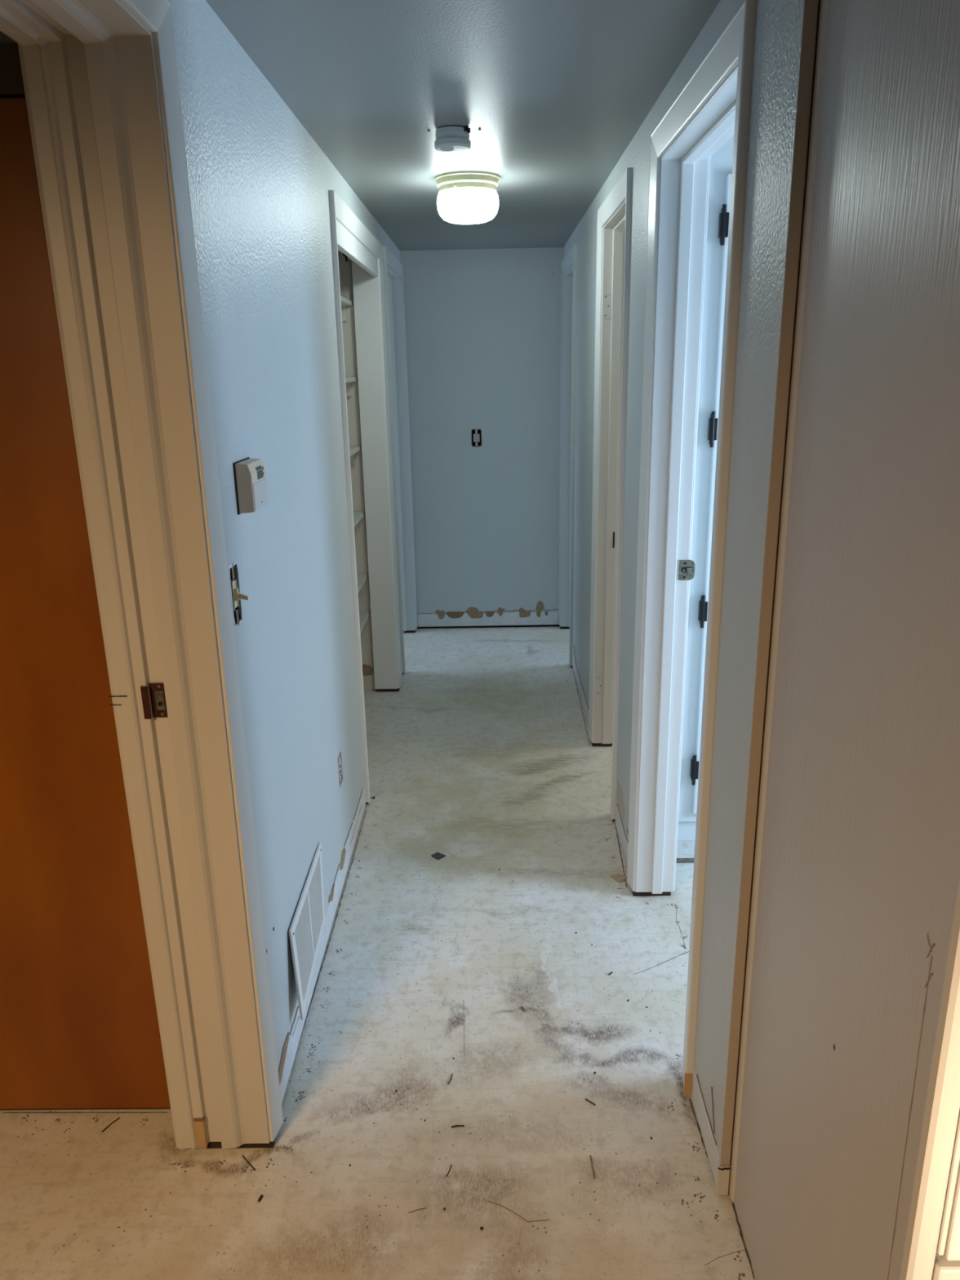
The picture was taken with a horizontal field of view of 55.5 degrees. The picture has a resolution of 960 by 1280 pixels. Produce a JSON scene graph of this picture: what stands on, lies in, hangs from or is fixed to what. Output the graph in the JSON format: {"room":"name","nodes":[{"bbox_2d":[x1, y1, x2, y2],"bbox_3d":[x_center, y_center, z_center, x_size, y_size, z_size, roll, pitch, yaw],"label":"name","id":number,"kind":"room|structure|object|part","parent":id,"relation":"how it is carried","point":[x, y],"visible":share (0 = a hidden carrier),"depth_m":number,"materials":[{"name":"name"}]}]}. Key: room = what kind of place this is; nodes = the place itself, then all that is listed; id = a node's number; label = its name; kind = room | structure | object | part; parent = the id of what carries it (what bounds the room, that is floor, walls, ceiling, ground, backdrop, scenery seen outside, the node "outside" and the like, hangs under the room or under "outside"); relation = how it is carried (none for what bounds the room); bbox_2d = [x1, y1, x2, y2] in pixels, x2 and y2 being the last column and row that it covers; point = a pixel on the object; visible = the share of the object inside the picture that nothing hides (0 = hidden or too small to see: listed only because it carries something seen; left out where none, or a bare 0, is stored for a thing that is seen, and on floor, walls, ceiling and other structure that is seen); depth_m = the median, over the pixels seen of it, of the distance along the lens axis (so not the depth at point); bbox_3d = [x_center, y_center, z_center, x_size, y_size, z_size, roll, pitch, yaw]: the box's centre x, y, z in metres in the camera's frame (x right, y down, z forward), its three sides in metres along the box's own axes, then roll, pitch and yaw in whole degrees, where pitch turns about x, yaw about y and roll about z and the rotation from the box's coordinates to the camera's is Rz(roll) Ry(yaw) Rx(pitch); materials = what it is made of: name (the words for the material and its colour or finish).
{"room":"home hallway","nodes":[
{"label":"home hallway","id":0,"kind":"room"},
{"bbox_2d":[0,31,16,43],"bbox_3d":[-1.563,-0.012,1.797,1.825,2.200,0.100,-1,17,1],"label":"wall","id":1,"kind":"structure","parent":0,"point":[4,38],"depth_m":1.45,"materials":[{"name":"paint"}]},
{"bbox_2d":[0,42,170,1110],"bbox_3d":[-1.115,0.060,1.747,0.920,2.074,0.030,-1,17,1],"label":"door","id":2,"kind":"structure","parent":1,"relation":"in","point":[79,1027],"depth_m":1.78,"materials":[{"name":"orange wood"}]},
{"bbox_3d":[-1.115,0.058,1.746,0.920,2.070,0.030,-1,17,1],"label":"frame","id":3,"kind":"part","parent":2,"relation":"part of","materials":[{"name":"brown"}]},
{"bbox_2d":[168,0,401,1085],"bbox_3d":[-0.551,-0.097,2.013,0.188,2.200,7.100,-1,17,1],"label":"wall","id":4,"kind":"structure","parent":0,"point":[260,184],"depth_m":2.09,"materials":[{"name":"paint"}]},
{"bbox_2d":[0,0,283,1149],"bbox_3d":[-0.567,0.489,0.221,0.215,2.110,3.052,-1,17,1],"label":"door frame","id":5,"kind":"structure","parent":4,"relation":"in","point":[100,77],"depth_m":1.54,"materials":[{"name":"white paint"}]},
{"bbox_3d":[-0.581,0.110,1.634,0.044,0.067,0.014,-1,17,1],"label":"strike plate","id":6,"kind":"part","parent":5,"relation":"part of","materials":[{"name":"brown metal"}]},
{"bbox_3d":[-0.468,0.481,0.217,0.017,2.095,3.052,-1,17,1],"label":"casing","id":7,"kind":"part","parent":5,"relation":"part of","materials":[{"name":"white paint"}]},
{"bbox_2d":[228,560,248,627],"bbox_3d":[-0.477,-0.086,1.730,0.074,0.123,0.064,-1,17,1],"label":"light switch","id":8,"kind":"object","parent":4,"relation":"attached to","point":[236,595],"visible":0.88,"depth_m":1.73,"materials":[{"name":"silver plastic"}]},
{"bbox_3d":[-0.450,-0.083,1.731,0.021,0.015,0.008,-1,17,1],"label":"lever","id":9,"kind":"part","parent":8,"relation":"part of","materials":[{"name":"beige plastic"}]},
{"bbox_2d":[232,457,268,515],"bbox_3d":[-0.449,-0.304,1.794,0.035,0.098,0.116,-1,17,1],"label":"thermostat","id":10,"kind":"object","parent":4,"relation":"attached to","point":[250,480],"visible":1,"depth_m":1.75,"materials":[{"name":"beige plastic"}]},
{"bbox_3d":[-0.465,-0.304,1.794,0.003,0.098,0.116,-1,17,1],"label":"plate","id":11,"kind":"part","parent":10,"relation":"part of","materials":[{"name":"beige plastic"}]},
{"bbox_2d":[288,842,324,1019],"bbox_3d":[-0.436,0.726,2.314,0.026,0.221,0.458,-2,17,-2],"label":"air vent","id":12,"kind":"object","parent":4,"relation":"in","point":[305,931],"visible":1,"depth_m":2.27,"materials":[{"name":"white metal"}]},
{"bbox_2d":[280,786,365,1102],"bbox_3d":[-0.436,0.791,2.693,0.002,0.081,1.477,-1,17,1],"label":"baseboard","id":13,"kind":"structure","parent":4,"relation":"attached to","point":[293,1042],"depth_m":2.55,"materials":[{"name":"paint"}]},
{"bbox_2d":[337,750,342,788],"bbox_3d":[-0.464,0.407,2.875,0.052,0.107,0.070,-1,17,1],"label":"wall outlet","id":14,"kind":"object","parent":4,"relation":"attached to","point":[339,757],"visible":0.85,"depth_m":2.87,"materials":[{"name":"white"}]},
{"bbox_2d":[328,190,401,804],"bbox_3d":[-0.492,-0.574,3.759,0.132,2.106,1.326,-1,17,1],"label":"door frame","id":15,"kind":"structure","parent":4,"relation":"in","point":[350,237],"depth_m":4.20,"materials":[{"name":"white paint"}]},
{"bbox_2d":[382,245,417,674],"bbox_3d":[-0.488,-0.951,4.987,0.148,2.120,0.882,-1,17,1],"label":"door frame","id":16,"kind":"structure","parent":4,"relation":"in","point":[393,268],"depth_m":5.23,"materials":[{"name":"paint"}]},
{"bbox_2d":[337,250,376,689],"bbox_3d":[-0.797,-0.804,4.380,0.488,2.200,0.063,-1,17,1],"label":"wall","id":17,"kind":"structure","parent":0,"point":[344,268],"depth_m":4.34,"materials":[{"name":"grey paint"}]},
{"bbox_2d":[0,626,756,1279],"bbox_3d":[0.047,0.986,2.281,6.400,0.051,10.200,-1,17,1],"label":"floor","id":18,"kind":"structure","parent":0,"point":[483,757],"depth_m":2.09,"materials":[{"name":"beige concrete"}]},
{"bbox_2d":[101,1116,119,1132],"bbox_3d":[-0.808,1.061,1.997,0.003,0.003,0.046,9,19,30],"label":"splinter","id":19,"kind":"object","parent":18,"relation":"on","point":[105,1128],"visible":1,"depth_m":2.00,"materials":[{"name":"brown wood"}]},
{"bbox_2d":[242,1155,255,1170],"bbox_3d":[-0.480,1.086,1.893,0.002,0.003,0.050,-17,23,-41],"label":"splinter","id":20,"kind":"object","parent":18,"relation":"on","point":[247,1162],"visible":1,"depth_m":1.89,"materials":[{"name":"brown wood"}]},
{"bbox_2d":[257,1194,263,1201],"bbox_3d":[-0.437,1.109,1.811,0.007,0.004,0.015,4,17,16],"label":"splinter","id":21,"kind":"object","parent":18,"relation":"on","point":[261,1196],"visible":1,"depth_m":1.81,"materials":[{"name":"brown wood"}]},
{"bbox_2d":[431,852,445,859],"bbox_3d":[-0.140,0.725,3.067,0.034,0.004,0.035,-17,23,-42],"label":"chip","id":22,"kind":"object","parent":18,"relation":"on","point":[437,855],"visible":1,"depth_m":3.06,"materials":[{"name":"grey concrete"}]},
{"bbox_2d":[451,1124,464,1128],"bbox_3d":[-0.048,1.053,1.975,0.028,0.003,0.005,-3,17,-5],"label":"splinter","id":23,"kind":"object","parent":18,"relation":"on","point":[455,1126],"visible":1,"depth_m":1.98,"materials":[{"name":"brown wood"}]},
{"bbox_2d":[487,1200,550,1222],"bbox_3d":[0.072,1.113,1.769,0.128,0.001,0.018,5,18,19],"label":"splinter","id":24,"kind":"object","parent":18,"relation":"on","point":[487,1201],"visible":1,"depth_m":1.77,"materials":[{"name":"brown"}]},
{"bbox_2d":[589,1155,595,1177],"bbox_3d":[0.231,1.079,1.869,0.004,0.003,0.055,-2,17,-2],"label":"splinter","id":25,"kind":"object","parent":18,"relation":"on","point":[590,1155],"visible":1,"depth_m":1.87,"materials":[{"name":"brown"}]},
{"bbox_2d":[609,873,626,883],"bbox_3d":[0.444,0.759,2.918,0.043,0.003,0.050,-16,22,-40],"label":"chip","id":26,"kind":"object","parent":18,"relation":"on","point":[619,877],"visible":0.9,"depth_m":2.91,"materials":[{"name":"beige wood"}]},
{"bbox_2d":[675,857,693,862],"bbox_3d":[0.731,0.725,3.005,0.205,0.006,0.020,-1,17,1],"label":"strip","id":27,"kind":"object","parent":18,"relation":"on","point":[678,860],"visible":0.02,"depth_m":3.00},
{"bbox_2d":[728,0,959,1279],"bbox_3d":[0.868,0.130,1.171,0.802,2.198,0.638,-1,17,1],"label":"door","id":28,"kind":"structure","parent":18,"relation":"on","point":[846,1156],"depth_m":1.10,"materials":[{"name":"grey wood"}]},
{"bbox_3d":[0.486,0.220,0.878,0.038,2.189,0.016,-1,17,1],"label":"casing","id":29,"kind":"part","parent":28,"relation":"part of","materials":[{"name":"white paint"}]},
{"bbox_3d":[0.871,0.713,1.042,0.710,0.037,0.040,-1,17,1],"label":"cross rail","id":30,"kind":"part","parent":28,"relation":"part of","materials":[{"name":"white paint"}]},
{"bbox_3d":[0.861,-0.027,0.816,0.701,1.496,0.026,-1,17,1],"label":"door","id":31,"kind":"part","parent":28,"relation":"part of","materials":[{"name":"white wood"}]},
{"bbox_2d":[205,0,719,250],"bbox_3d":[0.005,-1.168,1.633,6.400,0.050,10.200,-1,17,1],"label":"ceiling","id":32,"kind":"structure","parent":0,"point":[557,91],"depth_m":2.13,"materials":[{"name":"grey paint"}]},
{"bbox_2d":[427,125,480,153],"bbox_3d":[-0.069,-1.377,2.513,0.113,0.053,0.106,-15,22,-39],"label":"smoke detector","id":33,"kind":"object","parent":32,"relation":"attached to","point":[449,140],"visible":1,"depth_m":2.48,"materials":[{"name":"white plastic"}]},
{"bbox_3d":[-0.076,-1.390,2.506,0.094,0.018,0.094,-1,17,1],"label":"plate","id":34,"kind":"part","parent":33,"relation":"part of","materials":[{"name":"white plastic"}]},
{"bbox_2d":[435,171,500,224],"bbox_3d":[-0.042,-1.530,3.174,0.226,0.140,0.226,-1,17,1],"label":"ceiling lamp","id":35,"kind":"object","parent":32,"relation":"attached to","point":[464,197],"visible":1,"depth_m":3.09,"materials":[{"name":"white glass"}]},
{"bbox_3d":[-0.042,-1.508,3.181,0.215,0.094,0.215,-1,17,1],"label":"lamp shade","id":36,"kind":"part","parent":35,"relation":"part of","materials":[{"name":"white glass"}]},
{"bbox_2d":[400,247,563,628],"bbox_3d":[0.030,-1.142,5.451,1.144,2.200,0.103,-1,17,1],"label":"wall","id":37,"kind":"structure","parent":0,"point":[483,326],"depth_m":5.37,"materials":[{"name":"paint"}]},
{"bbox_2d":[471,428,482,447],"bbox_3d":[-0.020,-1.200,5.408,0.066,0.107,0.052,-1,17,1],"label":"wall switch","id":38,"kind":"object","parent":37,"relation":"attached to","point":[476,438],"visible":1,"depth_m":5.40,"materials":[{"name":"black"}]},
{"bbox_2d":[417,611,557,626],"bbox_3d":[0.049,-0.132,5.703,0.874,0.088,0.002,-1,17,1],"label":"baseboard","id":39,"kind":"structure","parent":37,"relation":"attached to","point":[506,619],"depth_m":5.71,"materials":[{"name":"paint"}]},
{"bbox_3d":[0.050,-0.096,5.763,1.144,0.016,0.068,-1,17,1],"label":"sole plate","id":40,"kind":"part","parent":37,"relation":"part of","materials":[{"name":"black"}]},
{"bbox_2d":[563,0,820,1195],"bbox_3d":[0.522,-0.545,3.435,0.121,2.200,4.098,-1,17,1],"label":"wall","id":41,"kind":"structure","parent":0,"point":[786,35],"depth_m":1.61,"materials":[{"name":"paint"}]},
{"bbox_2d":[558,244,577,667],"bbox_3d":[0.541,-0.983,5.025,0.148,2.120,0.842,-1,17,1],"label":"door frame","id":42,"kind":"structure","parent":41,"relation":"in","point":[569,264],"depth_m":5.23,"materials":[{"name":"paint"}]},
{"bbox_2d":[573,657,588,724],"bbox_3d":[0.493,0.253,4.427,0.002,0.077,0.940,-1,17,1],"label":"baseboard","id":43,"kind":"structure","parent":41,"relation":"attached to","point":[575,669],"depth_m":4.45,"materials":[{"name":"paint"}]},
{"bbox_2d":[588,167,632,821],"bbox_3d":[0.524,-0.469,3.319,0.148,2.120,0.756,-1,17,1],"label":"door frame","id":44,"kind":"structure","parent":41,"relation":"in","point":[615,213],"depth_m":3.49,"materials":[{"name":"white paint"}]},
{"bbox_3d":[0.535,-0.400,3.646,0.006,0.064,0.004,-1,17,1],"label":"strike plate","id":45,"kind":"part","parent":44,"relation":"part of","materials":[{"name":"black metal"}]},
{"bbox_2d":[615,805,627,866],"bbox_3d":[0.480,0.667,3.050,0.002,0.078,0.375,-1,17,1],"label":"baseboard","id":46,"kind":"structure","parent":41,"relation":"attached to","point":[624,842],"depth_m":3.08,"materials":[{"name":"paint"}]},
{"bbox_2d":[626,0,756,1096],"bbox_3d":[0.513,-0.117,2.150,0.148,2.120,0.884,-1,17,1],"label":"door frame","id":47,"kind":"structure","parent":41,"relation":"in","point":[713,105],"depth_m":2.33,"materials":[{"name":"white paint"}]},
{"bbox_3d":[0.569,-0.193,2.513,0.044,0.057,0.004,-1,17,1],"label":"strike plate","id":48,"kind":"part","parent":47,"relation":"part of","materials":[{"name":"metal"}]},
{"bbox_3d":[0.579,-0.126,2.148,0.016,2.105,0.882,-1,17,1],"label":"casing","id":49,"kind":"part","parent":47,"relation":"part of","materials":[{"name":"white paint"}]},
{"bbox_2d":[677,134,733,840],"bbox_3d":[1.034,-0.377,2.859,0.902,2.189,0.184,-1,17,1],"label":"door","id":50,"kind":"structure","parent":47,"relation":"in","point":[721,164],"depth_m":2.75,"materials":[{"name":"white paint"}]},
{"bbox_3d":[0.891,-0.353,2.789,0.386,1.950,0.019,-1,17,1],"label":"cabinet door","id":51,"kind":"part","parent":50,"relation":"part of","materials":[{"name":"white paint"}]},
{"bbox_2d":[691,1069,719,1183],"bbox_3d":[0.469,1.013,1.904,0.002,0.076,0.234,-1,17,1],"label":"baseboard","id":52,"kind":"structure","parent":41,"relation":"attached to","point":[708,1140],"depth_m":1.90,"materials":[{"name":"paint"}]},
{"bbox_3d":[-1.077,-0.603,3.730,0.060,2.200,1.430,-1,17,1],"label":"wall","id":53,"kind":"structure","parent":0,"visible":0},
{"bbox_2d":[340,296,352,321],"bbox_3d":[-0.820,-1.300,3.518,0.476,0.085,1.307,-1,17,1],"label":"closet shelf","id":54,"kind":"object","parent":53,"relation":"attached to","point":[345,302],"visible":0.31,"depth_m":4.12,"materials":[{"name":"grey paint"}]},
{"bbox_2d":[345,377,356,395],"bbox_3d":[-0.814,-0.986,3.612,0.476,0.085,1.307,-1,17,1],"label":"closet shelf","id":55,"kind":"object","parent":53,"relation":"attached to","point":[348,380],"visible":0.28,"depth_m":4.21,"materials":[{"name":"grey paint"}]},
{"bbox_2d":[349,445,360,464],"bbox_3d":[-0.808,-0.687,3.702,0.476,0.085,1.307,-1,17,1],"label":"closet shelf","id":56,"kind":"object","parent":53,"relation":"attached to","point":[353,449],"visible":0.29,"depth_m":4.25,"materials":[{"name":"grey paint"}]},
{"bbox_2d":[353,511,364,529],"bbox_3d":[-0.803,-0.389,3.792,0.476,0.085,1.307,-1,17,1],"label":"closet shelf","id":57,"kind":"object","parent":53,"relation":"attached to","point":[357,515],"visible":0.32,"depth_m":4.30,"materials":[{"name":"grey paint"}]},
{"bbox_2d":[356,573,367,592],"bbox_3d":[-0.797,-0.096,3.880,0.476,0.085,1.307,-1,17,1],"label":"closet shelf","id":58,"kind":"object","parent":53,"relation":"attached to","point":[362,577],"visible":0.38,"depth_m":4.38,"materials":[{"name":"grey paint"}]},
{"bbox_2d":[359,610,369,634],"bbox_3d":[-0.793,0.087,3.935,0.476,0.085,1.307,-1,17,1],"label":"closet shelf","id":59,"kind":"object","parent":53,"relation":"attached to","point":[363,615],"visible":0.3,"depth_m":4.44,"materials":[{"name":"grey paint"}]}
]}

